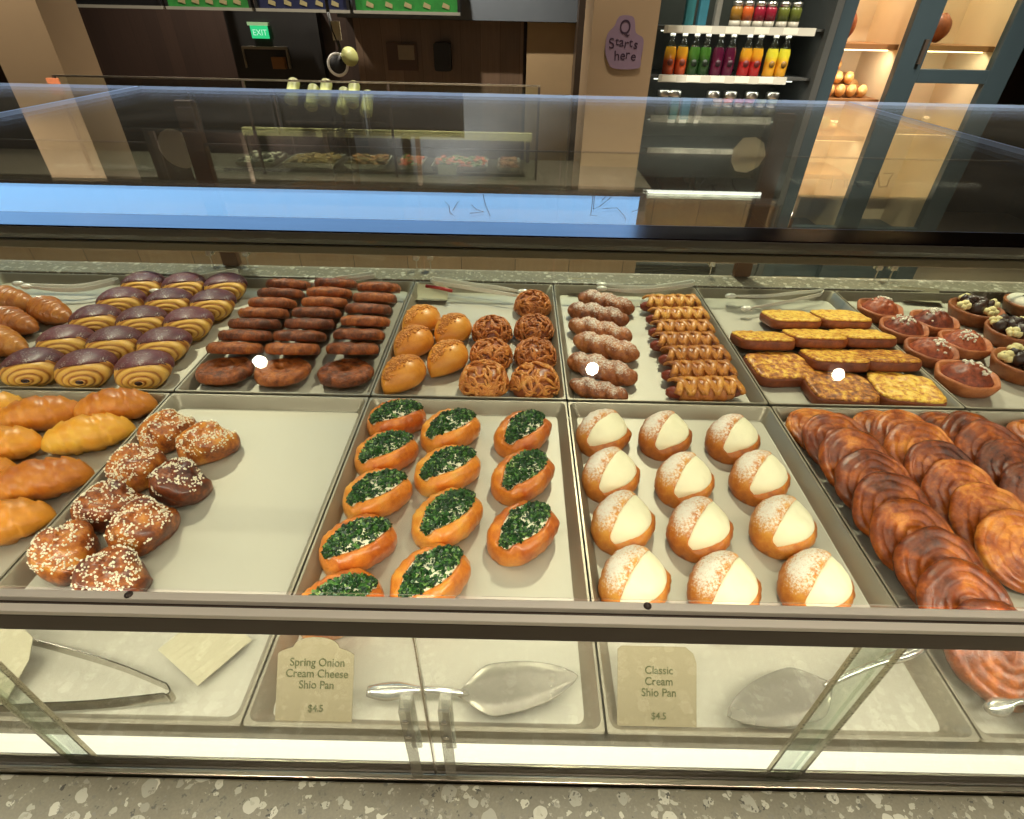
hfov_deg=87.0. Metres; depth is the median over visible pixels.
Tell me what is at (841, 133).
shelf
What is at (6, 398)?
bread roll
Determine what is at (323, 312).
pastry
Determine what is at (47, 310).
croissant
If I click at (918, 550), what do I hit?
pastry
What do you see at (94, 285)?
serving tongs
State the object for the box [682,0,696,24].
carton
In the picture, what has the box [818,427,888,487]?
pastry
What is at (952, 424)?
pastry
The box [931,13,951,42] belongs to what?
bread loaf
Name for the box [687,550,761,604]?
bun
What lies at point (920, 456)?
pastry
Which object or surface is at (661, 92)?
storage jar
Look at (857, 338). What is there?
toast
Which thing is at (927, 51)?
light
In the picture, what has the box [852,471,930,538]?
pastry
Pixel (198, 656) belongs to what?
price card
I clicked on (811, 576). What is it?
bun
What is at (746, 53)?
juice bottle
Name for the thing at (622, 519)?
bun
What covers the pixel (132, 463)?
bun
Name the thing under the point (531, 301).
bun
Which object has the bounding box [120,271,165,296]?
roll
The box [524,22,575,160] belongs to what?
door
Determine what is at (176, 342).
roll
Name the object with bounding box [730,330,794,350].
toast
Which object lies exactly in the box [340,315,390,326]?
pastry
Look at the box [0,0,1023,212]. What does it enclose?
wall
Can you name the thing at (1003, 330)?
tart
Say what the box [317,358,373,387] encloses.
pastry
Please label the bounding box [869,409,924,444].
pastry
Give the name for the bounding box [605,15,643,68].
sign
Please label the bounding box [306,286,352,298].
pastry
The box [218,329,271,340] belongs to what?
pastry
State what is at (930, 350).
tart
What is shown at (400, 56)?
poster
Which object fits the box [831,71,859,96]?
stand
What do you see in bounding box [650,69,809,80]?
shelf
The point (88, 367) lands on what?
roll
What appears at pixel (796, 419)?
pastry
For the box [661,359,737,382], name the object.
sausage braid
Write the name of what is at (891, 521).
pastry
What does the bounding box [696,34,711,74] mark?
juice bottle
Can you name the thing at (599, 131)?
pillar
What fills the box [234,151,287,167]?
pan
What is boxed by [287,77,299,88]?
canister
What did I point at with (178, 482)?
bun
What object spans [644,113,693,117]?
shelf
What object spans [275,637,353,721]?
price card
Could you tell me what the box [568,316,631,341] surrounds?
powdered twist
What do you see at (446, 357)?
bun
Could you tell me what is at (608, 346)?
powdered twist
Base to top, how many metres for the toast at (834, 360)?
0.053 m
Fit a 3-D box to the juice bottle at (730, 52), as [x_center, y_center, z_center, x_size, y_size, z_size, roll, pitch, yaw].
[1.312,-2.136,3.248,0.068,0.217,0.070,1,36,0]
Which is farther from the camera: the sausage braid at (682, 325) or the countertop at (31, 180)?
the countertop at (31, 180)
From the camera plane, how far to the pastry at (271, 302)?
1.37 m
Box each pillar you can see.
[0,0,130,150]
[574,0,660,167]
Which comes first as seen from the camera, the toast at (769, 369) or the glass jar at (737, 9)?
the toast at (769, 369)
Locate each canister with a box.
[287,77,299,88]
[307,83,319,111]
[320,78,331,89]
[335,86,348,114]
[348,80,359,108]
[359,89,372,117]
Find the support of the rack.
on the countertop at (31, 180)
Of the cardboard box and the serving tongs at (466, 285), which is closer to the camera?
the serving tongs at (466, 285)
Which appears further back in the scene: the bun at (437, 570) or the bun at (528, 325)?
the bun at (528, 325)
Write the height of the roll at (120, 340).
0.065 m
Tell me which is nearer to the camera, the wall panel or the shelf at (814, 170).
the shelf at (814, 170)
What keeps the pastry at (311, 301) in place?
on the baking tray at (311, 386)
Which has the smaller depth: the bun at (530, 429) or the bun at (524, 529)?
the bun at (524, 529)
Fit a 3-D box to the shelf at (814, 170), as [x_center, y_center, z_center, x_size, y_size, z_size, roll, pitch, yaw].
[2.104,-1.715,3.866,0.443,0.028,0.395,1,36,0]
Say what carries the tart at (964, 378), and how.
on the baking tray at (1010, 397)
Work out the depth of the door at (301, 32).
4.77 m
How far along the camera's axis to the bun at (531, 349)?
1.24 m
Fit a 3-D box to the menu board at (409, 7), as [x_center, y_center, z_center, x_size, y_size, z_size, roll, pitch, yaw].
[-0.805,-3.684,3.796,0.830,1.465,0.060,1,36,0]
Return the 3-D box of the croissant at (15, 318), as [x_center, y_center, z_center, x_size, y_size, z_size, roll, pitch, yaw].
[-1.246,-0.221,1.336,0.168,0.065,0.078,17,39,20]
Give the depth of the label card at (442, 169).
2.92 m
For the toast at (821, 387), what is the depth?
1.16 m
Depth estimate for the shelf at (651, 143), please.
3.65 m
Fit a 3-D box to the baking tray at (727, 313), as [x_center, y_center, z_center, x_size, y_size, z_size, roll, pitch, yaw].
[0.740,-0.169,1.363,0.405,0.028,0.585,1,36,0]
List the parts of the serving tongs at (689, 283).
arm, arm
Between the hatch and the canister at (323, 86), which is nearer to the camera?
the canister at (323, 86)
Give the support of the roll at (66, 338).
on the baking tray at (196, 352)
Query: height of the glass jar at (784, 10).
0.122 m
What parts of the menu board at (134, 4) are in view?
rail, frame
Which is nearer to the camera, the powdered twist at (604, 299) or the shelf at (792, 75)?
the powdered twist at (604, 299)
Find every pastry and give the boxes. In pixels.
[195,356,254,384]
[206,341,263,353]
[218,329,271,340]
[228,318,281,329]
[238,307,289,318]
[248,297,296,308]
[254,358,311,386]
[257,287,304,299]
[264,342,320,354]
[265,278,310,290]
[273,329,325,341]
[284,318,334,329]
[292,306,341,318]
[301,296,347,308]
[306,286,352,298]
[314,277,357,289]
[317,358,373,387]
[326,342,378,354]
[333,328,384,339]
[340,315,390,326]
[345,303,391,314]
[353,292,396,303]
[357,281,400,293]
[785,408,832,449]
[801,413,865,464]
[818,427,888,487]
[834,448,910,510]
[852,410,881,432]
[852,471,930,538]
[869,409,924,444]
[869,498,953,571]
[883,421,954,464]
[892,526,985,604]
[903,440,974,485]
[915,557,1014,608]
[919,411,948,426]
[920,459,996,526]
[939,411,989,440]
[942,598,1023,712]
[948,482,1023,549]
[953,419,1022,461]
[973,508,1023,593]
[974,439,1023,486]
[998,461,1023,502]
[1006,419,1023,442]
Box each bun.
[26,519,100,586]
[70,479,145,532]
[70,544,152,591]
[103,495,180,556]
[104,443,167,492]
[136,408,196,453]
[148,457,212,507]
[175,419,240,465]
[301,568,384,639]
[319,513,396,574]
[342,468,412,518]
[354,429,418,474]
[367,398,426,436]
[381,354,425,394]
[390,542,470,597]
[393,325,433,356]
[402,304,440,330]
[411,487,482,548]
[414,444,480,496]
[420,407,480,452]
[427,339,468,377]
[434,313,471,343]
[458,359,508,396]
[469,337,512,368]
[471,314,512,342]
[487,500,559,566]
[490,448,554,505]
[493,409,551,457]
[509,361,559,397]
[513,289,551,315]
[513,313,553,341]
[513,337,556,366]
[576,408,631,456]
[582,447,639,502]
[590,490,655,554]
[598,544,671,602]
[638,410,691,460]
[654,451,714,508]
[666,496,733,562]
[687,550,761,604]
[704,414,760,464]
[728,450,790,506]
[748,494,816,559]
[776,548,854,606]
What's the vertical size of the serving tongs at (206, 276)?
0.014 m
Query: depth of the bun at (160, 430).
0.99 m
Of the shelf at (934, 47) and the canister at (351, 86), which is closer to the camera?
the canister at (351, 86)
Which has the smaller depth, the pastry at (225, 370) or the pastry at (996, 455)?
the pastry at (996, 455)
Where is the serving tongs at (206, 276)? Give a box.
[149,269,238,292]
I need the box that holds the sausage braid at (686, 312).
[646,306,710,325]
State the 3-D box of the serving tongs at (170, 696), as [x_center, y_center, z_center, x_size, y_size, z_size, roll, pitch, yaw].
[-0.520,0.317,0.651,0.248,0.018,0.090,1,36,0]
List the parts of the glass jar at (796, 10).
glass, lid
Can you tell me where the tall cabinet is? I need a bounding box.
[761,0,1023,278]
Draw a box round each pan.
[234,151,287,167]
[282,152,345,168]
[344,153,393,169]
[397,154,427,170]
[431,155,488,171]
[496,156,519,172]
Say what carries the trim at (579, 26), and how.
attached to the wall at (124, 41)
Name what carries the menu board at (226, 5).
hanging from the ceiling
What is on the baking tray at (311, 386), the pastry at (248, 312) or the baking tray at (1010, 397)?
the pastry at (248, 312)
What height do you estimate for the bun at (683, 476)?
0.065 m
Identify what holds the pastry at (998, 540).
on the baking tray at (989, 728)
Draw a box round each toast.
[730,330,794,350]
[743,351,815,387]
[759,309,821,329]
[781,329,847,348]
[798,348,869,371]
[800,371,879,404]
[809,309,871,329]
[829,328,896,347]
[849,348,921,371]
[864,371,946,406]
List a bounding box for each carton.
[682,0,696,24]
[695,0,709,25]
[711,0,723,25]
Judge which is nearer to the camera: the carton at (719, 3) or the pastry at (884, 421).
the pastry at (884, 421)
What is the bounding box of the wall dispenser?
[433,42,451,71]
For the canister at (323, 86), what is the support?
on the rack
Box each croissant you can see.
[0,285,31,311]
[0,306,39,335]
[0,324,28,356]
[26,295,71,325]
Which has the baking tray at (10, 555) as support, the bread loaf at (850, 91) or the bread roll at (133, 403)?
the bread roll at (133, 403)
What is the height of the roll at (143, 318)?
0.065 m
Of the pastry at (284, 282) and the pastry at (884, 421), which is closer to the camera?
the pastry at (884, 421)
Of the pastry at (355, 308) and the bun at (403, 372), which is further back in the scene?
the pastry at (355, 308)
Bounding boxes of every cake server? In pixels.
[366,661,577,716]
[727,649,926,726]
[983,697,1023,716]
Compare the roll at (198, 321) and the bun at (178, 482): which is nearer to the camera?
the bun at (178, 482)
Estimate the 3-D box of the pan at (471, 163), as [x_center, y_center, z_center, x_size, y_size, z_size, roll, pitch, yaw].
[-0.289,-1.403,3.070,0.310,0.048,0.250,1,36,0]
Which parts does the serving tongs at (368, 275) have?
arm, arm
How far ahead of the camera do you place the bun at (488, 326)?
1.33 m
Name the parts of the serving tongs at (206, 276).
arm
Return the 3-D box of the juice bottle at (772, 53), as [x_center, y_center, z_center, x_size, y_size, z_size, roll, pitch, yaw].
[1.564,-2.131,3.248,0.068,0.217,0.070,1,36,0]
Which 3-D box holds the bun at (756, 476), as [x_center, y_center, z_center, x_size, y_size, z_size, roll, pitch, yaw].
[0.432,0.110,0.936,0.096,0.066,0.108,29,44,32]
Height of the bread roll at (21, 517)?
0.062 m
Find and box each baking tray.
[0,273,127,363]
[0,276,274,394]
[0,389,169,579]
[0,393,368,725]
[175,279,413,396]
[243,398,604,733]
[371,282,565,401]
[554,285,767,405]
[568,402,979,741]
[696,288,963,409]
[771,406,1023,742]
[835,291,1023,411]
[970,411,1023,427]
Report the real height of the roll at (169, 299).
0.065 m
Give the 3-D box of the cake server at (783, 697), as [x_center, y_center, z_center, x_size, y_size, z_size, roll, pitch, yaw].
[0.383,0.324,0.642,0.285,0.016,0.062,-8,37,-12]
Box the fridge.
[635,0,845,275]
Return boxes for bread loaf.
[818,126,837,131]
[834,71,842,83]
[835,84,845,96]
[844,71,853,83]
[845,79,858,84]
[846,84,856,96]
[848,12,857,37]
[857,84,866,96]
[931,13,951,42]
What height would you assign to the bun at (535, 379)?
0.063 m
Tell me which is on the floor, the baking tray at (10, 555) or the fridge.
the fridge
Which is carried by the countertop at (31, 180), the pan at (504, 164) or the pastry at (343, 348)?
the pan at (504, 164)
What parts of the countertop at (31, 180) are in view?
glass post, ledge leg, glass post, glass frame, glass post, ledge leg, glass post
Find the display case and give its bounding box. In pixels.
[0,83,1023,796]
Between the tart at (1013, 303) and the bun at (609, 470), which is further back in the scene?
the tart at (1013, 303)
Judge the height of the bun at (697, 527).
0.066 m
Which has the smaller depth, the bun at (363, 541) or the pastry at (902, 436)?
the bun at (363, 541)
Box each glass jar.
[728,1,743,25]
[740,1,754,26]
[751,1,766,26]
[762,1,777,26]
[774,2,791,26]
[786,2,803,27]
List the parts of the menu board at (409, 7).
rail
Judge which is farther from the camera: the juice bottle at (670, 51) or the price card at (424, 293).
the juice bottle at (670, 51)
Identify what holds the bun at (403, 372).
on the baking tray at (475, 305)
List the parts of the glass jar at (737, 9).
glass, lid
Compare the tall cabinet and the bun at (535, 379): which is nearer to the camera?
the bun at (535, 379)
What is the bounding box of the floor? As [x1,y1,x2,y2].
[780,212,1023,281]
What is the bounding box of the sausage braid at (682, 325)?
[648,319,715,338]
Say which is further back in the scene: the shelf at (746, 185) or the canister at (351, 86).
the shelf at (746, 185)
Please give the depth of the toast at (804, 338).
1.29 m
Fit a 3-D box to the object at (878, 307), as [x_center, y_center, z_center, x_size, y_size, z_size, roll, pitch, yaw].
[1.016,-0.281,1.488,0.124,0.061,0.118,1,36,0]
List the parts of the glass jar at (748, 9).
glass, lid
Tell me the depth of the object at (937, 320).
1.41 m
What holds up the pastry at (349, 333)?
on the baking tray at (311, 386)
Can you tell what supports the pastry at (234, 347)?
on the baking tray at (311, 386)
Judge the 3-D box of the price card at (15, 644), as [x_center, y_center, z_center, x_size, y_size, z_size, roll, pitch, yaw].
[-0.630,0.312,0.653,0.083,0.035,0.094,1,36,0]
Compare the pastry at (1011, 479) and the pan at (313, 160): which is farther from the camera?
the pan at (313, 160)
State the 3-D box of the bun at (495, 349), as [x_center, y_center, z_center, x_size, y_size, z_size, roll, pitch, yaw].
[-0.049,-0.133,1.257,0.103,0.059,0.105,2,36,1]
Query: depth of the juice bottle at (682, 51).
3.25 m
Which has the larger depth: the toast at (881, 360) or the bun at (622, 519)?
the toast at (881, 360)
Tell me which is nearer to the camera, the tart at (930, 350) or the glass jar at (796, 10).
the tart at (930, 350)
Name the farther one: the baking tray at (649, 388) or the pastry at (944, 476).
the baking tray at (649, 388)
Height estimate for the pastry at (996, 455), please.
0.077 m
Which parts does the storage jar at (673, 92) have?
lid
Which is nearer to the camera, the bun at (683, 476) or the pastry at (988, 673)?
the pastry at (988, 673)
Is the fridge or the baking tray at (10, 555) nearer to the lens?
the baking tray at (10, 555)
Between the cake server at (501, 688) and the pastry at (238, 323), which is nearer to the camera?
the cake server at (501, 688)
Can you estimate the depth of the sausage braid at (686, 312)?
1.41 m
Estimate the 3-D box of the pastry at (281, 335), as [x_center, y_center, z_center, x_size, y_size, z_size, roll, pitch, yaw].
[-0.503,-0.172,1.280,0.116,0.071,0.108,12,38,14]
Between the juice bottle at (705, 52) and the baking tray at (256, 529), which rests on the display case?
the baking tray at (256, 529)
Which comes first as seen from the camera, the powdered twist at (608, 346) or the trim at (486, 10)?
the powdered twist at (608, 346)
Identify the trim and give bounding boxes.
[337,0,577,22]
[566,0,585,160]
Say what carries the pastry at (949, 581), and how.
on the baking tray at (989, 728)
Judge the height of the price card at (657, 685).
0.069 m
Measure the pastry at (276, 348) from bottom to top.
0.071 m
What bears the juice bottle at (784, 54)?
on the fridge
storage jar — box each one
[657,89,669,114]
[667,89,681,114]
[706,90,719,97]
[723,91,736,97]
[744,91,758,98]
[765,91,779,98]
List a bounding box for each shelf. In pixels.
[640,135,788,152]
[643,176,775,196]
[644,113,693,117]
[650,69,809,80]
[657,24,824,31]
[803,162,850,179]
[816,127,864,140]
[828,96,878,101]
[845,41,898,49]
[928,43,994,51]
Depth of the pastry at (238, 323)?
1.28 m
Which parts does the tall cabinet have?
frame post, frame rail, panel, frame post, door handle, panel, frame rail, frame post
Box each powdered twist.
[567,301,628,326]
[567,351,637,385]
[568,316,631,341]
[569,377,627,399]
[573,331,639,362]
[578,289,634,314]
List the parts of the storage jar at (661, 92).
lid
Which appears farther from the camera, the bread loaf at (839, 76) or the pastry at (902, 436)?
the bread loaf at (839, 76)
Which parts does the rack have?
rack leg, rack leg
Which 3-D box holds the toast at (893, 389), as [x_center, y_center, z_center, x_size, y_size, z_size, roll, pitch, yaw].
[0.857,-0.041,1.181,0.142,0.032,0.117,6,37,6]
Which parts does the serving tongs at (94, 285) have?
arm, arm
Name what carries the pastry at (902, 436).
on the baking tray at (989, 728)
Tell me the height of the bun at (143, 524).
0.059 m
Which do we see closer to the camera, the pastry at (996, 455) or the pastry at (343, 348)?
the pastry at (996, 455)
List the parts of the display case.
roof glass, post, glass, glass, slanted glass, rail, roof glass, rail, post, roof glass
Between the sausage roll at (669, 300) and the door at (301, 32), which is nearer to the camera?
the sausage roll at (669, 300)
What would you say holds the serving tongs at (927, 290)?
on the baking tray at (1010, 397)
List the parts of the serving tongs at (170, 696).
arm, arm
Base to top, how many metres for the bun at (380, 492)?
0.061 m
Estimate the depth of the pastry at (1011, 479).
0.89 m
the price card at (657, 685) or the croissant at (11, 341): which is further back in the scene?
the croissant at (11, 341)
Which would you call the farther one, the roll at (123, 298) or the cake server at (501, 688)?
the roll at (123, 298)
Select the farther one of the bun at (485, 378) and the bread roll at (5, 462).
the bun at (485, 378)
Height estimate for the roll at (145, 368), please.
0.065 m
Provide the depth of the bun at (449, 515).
0.82 m
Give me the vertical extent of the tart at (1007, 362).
0.070 m
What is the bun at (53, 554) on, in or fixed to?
on the baking tray at (256, 529)
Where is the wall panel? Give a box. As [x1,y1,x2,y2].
[353,18,523,159]
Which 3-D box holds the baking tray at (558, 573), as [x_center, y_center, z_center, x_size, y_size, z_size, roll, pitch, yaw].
[-0.094,0.179,0.865,0.404,0.028,0.634,1,36,0]
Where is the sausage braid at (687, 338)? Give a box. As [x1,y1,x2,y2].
[650,331,719,353]
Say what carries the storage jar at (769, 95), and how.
on the fridge
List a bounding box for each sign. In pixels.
[247,22,269,38]
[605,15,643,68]
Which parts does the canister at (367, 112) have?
lid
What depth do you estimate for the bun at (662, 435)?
1.00 m
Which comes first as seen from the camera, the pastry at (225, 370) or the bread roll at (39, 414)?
the bread roll at (39, 414)
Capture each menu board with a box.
[75,0,165,8]
[164,0,254,10]
[254,0,351,12]
[352,0,460,15]
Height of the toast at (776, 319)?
0.049 m
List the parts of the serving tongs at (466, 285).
arm, arm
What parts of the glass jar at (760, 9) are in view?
glass, lid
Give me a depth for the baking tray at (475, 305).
1.38 m
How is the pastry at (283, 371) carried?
on the baking tray at (311, 386)
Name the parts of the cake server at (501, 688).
handle, blade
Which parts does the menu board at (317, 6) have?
rail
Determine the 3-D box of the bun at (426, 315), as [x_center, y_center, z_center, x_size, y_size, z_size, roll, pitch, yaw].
[-0.232,-0.232,1.379,0.103,0.068,0.095,-7,37,-11]
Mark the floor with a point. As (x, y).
(983, 222)
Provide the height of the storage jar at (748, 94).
0.135 m
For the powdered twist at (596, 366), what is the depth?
1.20 m
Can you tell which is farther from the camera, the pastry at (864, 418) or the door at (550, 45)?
the door at (550, 45)
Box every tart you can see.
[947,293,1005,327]
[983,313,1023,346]
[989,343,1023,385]
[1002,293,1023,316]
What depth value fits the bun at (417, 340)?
1.26 m
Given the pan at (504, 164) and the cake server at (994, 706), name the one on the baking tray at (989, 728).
the cake server at (994, 706)
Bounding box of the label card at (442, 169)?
[438,165,455,174]
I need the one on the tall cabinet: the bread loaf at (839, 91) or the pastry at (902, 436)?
the bread loaf at (839, 91)
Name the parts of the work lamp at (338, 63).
arm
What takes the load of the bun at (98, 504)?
on the baking tray at (256, 529)
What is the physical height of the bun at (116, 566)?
0.059 m
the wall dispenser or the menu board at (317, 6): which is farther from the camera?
the wall dispenser
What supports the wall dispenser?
attached to the wall panel
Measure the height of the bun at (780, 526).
0.065 m
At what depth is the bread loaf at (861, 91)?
3.43 m
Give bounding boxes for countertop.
[0,74,650,272]
[0,148,650,193]
[0,774,1023,818]
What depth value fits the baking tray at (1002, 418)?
1.11 m
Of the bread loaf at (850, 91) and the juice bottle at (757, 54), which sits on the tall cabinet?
the bread loaf at (850, 91)
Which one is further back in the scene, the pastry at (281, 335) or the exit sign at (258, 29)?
the exit sign at (258, 29)
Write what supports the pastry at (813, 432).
on the baking tray at (989, 728)
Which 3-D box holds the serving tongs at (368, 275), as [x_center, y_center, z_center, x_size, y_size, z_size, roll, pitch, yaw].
[-0.489,-0.373,1.564,0.192,0.014,0.048,-13,39,-18]
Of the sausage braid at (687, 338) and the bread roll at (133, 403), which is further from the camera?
the sausage braid at (687, 338)
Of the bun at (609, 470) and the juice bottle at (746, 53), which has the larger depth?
the juice bottle at (746, 53)
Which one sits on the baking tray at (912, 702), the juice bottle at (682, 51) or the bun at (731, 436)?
the bun at (731, 436)
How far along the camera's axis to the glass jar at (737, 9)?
3.11 m
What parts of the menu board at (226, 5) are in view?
rail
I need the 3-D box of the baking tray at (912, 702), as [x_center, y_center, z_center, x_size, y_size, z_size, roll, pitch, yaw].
[0.319,0.188,0.865,0.416,0.028,0.634,1,36,0]
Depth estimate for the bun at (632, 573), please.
0.74 m
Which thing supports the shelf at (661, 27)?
attached to the fridge
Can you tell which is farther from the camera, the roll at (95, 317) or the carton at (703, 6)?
the carton at (703, 6)
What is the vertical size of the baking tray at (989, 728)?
0.028 m
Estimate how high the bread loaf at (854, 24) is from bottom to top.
0.170 m
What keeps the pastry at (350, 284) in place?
on the baking tray at (311, 386)
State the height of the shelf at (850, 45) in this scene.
0.028 m
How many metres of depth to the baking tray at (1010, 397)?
1.38 m
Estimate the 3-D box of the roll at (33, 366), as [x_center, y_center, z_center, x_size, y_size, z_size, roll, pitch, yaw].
[-1.036,-0.090,1.164,0.115,0.065,0.104,-13,39,-18]
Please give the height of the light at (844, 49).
0.008 m
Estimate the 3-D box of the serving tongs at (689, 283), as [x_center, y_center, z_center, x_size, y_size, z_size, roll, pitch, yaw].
[0.392,-0.357,1.567,0.302,0.014,0.060,-2,36,-5]
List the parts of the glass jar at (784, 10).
glass, lid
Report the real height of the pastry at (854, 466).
0.078 m
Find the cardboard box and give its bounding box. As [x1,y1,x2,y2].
[271,57,287,68]
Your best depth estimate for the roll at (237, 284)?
1.49 m
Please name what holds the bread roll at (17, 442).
on the baking tray at (10, 555)
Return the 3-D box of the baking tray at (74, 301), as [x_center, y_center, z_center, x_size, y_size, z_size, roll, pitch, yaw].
[-1.311,-0.214,1.363,0.406,0.028,0.585,1,36,0]
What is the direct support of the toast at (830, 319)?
on the baking tray at (727, 313)
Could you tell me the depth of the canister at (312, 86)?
3.01 m
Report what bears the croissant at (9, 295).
on the baking tray at (74, 301)
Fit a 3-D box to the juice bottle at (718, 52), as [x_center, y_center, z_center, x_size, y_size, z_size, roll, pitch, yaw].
[1.240,-2.138,3.248,0.068,0.217,0.070,1,36,0]
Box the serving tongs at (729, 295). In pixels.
[725,289,823,311]
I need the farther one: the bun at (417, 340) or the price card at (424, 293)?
the price card at (424, 293)
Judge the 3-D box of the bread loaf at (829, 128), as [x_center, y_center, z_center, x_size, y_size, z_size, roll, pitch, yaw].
[2.092,-1.915,3.648,0.220,0.064,0.100,1,36,0]
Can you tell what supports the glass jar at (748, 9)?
on the fridge
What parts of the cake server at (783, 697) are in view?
blade, handle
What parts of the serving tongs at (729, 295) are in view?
arm, arm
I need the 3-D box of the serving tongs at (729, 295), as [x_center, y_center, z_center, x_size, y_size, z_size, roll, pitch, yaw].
[0.768,-0.315,1.535,0.305,0.014,0.101,-6,37,-10]
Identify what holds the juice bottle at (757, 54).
on the fridge
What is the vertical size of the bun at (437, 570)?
0.063 m
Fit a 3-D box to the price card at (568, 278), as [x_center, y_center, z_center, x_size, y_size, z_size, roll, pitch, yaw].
[0.209,-0.366,1.605,0.085,0.022,0.070,1,36,0]
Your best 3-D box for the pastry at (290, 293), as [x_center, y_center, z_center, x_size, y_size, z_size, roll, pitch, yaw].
[-0.626,-0.313,1.465,0.119,0.073,0.107,-2,36,-4]
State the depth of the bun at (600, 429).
1.00 m
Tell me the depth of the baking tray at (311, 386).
1.27 m
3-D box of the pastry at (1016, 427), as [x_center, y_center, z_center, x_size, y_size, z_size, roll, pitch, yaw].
[1.055,0.057,1.060,0.130,0.025,0.129,-14,39,-20]
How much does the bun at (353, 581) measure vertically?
0.061 m
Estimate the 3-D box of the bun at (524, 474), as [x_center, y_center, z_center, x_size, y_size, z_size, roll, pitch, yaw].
[0.019,0.106,0.931,0.098,0.063,0.120,26,43,30]
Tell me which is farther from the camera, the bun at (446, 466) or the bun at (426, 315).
the bun at (426, 315)
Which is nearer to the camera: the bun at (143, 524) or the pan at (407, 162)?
the bun at (143, 524)
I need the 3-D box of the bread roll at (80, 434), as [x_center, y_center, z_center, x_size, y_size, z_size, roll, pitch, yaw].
[-0.782,0.043,0.994,0.152,0.062,0.084,-14,39,-19]
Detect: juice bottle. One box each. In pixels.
[662,33,675,74]
[673,33,687,74]
[685,34,699,74]
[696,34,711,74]
[708,34,724,75]
[720,34,736,75]
[736,35,752,75]
[747,35,764,75]
[761,35,779,76]
[773,36,791,76]
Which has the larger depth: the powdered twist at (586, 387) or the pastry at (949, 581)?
the powdered twist at (586, 387)
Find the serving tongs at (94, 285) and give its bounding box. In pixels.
[12,277,119,291]
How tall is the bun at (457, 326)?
0.069 m
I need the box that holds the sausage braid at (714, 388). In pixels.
[665,375,745,401]
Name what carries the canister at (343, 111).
on the rack
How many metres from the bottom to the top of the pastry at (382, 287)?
0.075 m
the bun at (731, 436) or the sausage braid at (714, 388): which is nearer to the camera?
the bun at (731, 436)
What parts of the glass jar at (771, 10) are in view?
glass, lid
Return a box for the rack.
[285,121,388,154]
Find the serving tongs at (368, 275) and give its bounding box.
[309,272,375,286]
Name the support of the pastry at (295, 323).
on the baking tray at (311, 386)
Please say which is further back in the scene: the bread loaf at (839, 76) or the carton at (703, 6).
the bread loaf at (839, 76)
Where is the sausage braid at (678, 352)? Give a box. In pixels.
[658,344,731,367]
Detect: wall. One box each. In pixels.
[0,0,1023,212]
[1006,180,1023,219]
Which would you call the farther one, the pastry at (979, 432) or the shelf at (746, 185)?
the shelf at (746, 185)
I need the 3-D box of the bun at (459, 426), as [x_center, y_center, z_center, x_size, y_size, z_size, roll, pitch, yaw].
[-0.117,0.031,1.029,0.098,0.063,0.120,30,45,33]
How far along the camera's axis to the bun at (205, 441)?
0.97 m
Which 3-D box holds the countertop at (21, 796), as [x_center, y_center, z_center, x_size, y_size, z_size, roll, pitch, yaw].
[-0.019,0.890,0.636,4.700,0.902,0.470,1,36,0]
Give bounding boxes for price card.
[0,629,32,704]
[158,633,251,685]
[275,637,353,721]
[416,284,447,300]
[568,278,595,292]
[617,645,696,726]
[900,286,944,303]
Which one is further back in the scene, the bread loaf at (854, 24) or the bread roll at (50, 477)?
the bread loaf at (854, 24)
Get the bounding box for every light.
[844,49,887,50]
[927,51,982,52]
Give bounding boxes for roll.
[0,347,63,386]
[0,391,21,408]
[0,395,77,431]
[0,425,42,460]
[0,456,94,500]
[0,457,16,473]
[0,497,56,545]
[36,324,93,354]
[41,412,135,454]
[54,348,117,387]
[68,304,121,331]
[73,387,157,419]
[85,325,142,360]
[96,286,146,311]
[113,349,174,388]
[115,305,167,333]
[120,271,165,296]
[136,326,192,360]
[144,287,192,313]
[161,272,205,295]
[162,306,214,340]
[189,288,236,320]
[203,272,247,299]
[640,294,701,313]
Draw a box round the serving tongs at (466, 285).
[425,277,526,296]
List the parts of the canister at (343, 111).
lid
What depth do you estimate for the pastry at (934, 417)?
1.08 m
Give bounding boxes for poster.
[386,43,417,70]
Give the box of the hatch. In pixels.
[241,46,291,68]
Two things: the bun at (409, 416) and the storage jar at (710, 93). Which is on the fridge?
the storage jar at (710, 93)
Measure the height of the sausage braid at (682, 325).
0.053 m
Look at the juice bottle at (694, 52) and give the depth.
3.25 m
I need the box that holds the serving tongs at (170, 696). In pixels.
[0,639,175,711]
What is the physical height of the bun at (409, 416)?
0.061 m
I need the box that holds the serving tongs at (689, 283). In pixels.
[596,280,694,292]
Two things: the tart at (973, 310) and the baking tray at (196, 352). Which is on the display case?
the baking tray at (196, 352)
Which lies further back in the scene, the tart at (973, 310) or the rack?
the rack
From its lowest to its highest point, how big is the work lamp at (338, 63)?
1.836 m
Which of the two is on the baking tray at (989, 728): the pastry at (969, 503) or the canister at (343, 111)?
the pastry at (969, 503)
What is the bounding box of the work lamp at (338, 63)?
[325,0,357,76]
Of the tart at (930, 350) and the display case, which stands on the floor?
the display case
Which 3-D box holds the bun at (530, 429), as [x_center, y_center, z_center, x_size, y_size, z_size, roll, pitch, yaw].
[0.021,0.037,1.025,0.099,0.063,0.120,25,42,28]
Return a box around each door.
[223,4,340,154]
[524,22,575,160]
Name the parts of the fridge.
price rail, price rail, price rail, panel, price rail, price rail, panel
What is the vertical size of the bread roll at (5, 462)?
0.062 m
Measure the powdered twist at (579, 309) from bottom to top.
0.051 m
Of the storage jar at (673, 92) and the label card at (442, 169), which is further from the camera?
the storage jar at (673, 92)
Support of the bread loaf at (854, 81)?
on the tall cabinet
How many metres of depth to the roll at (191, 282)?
1.49 m

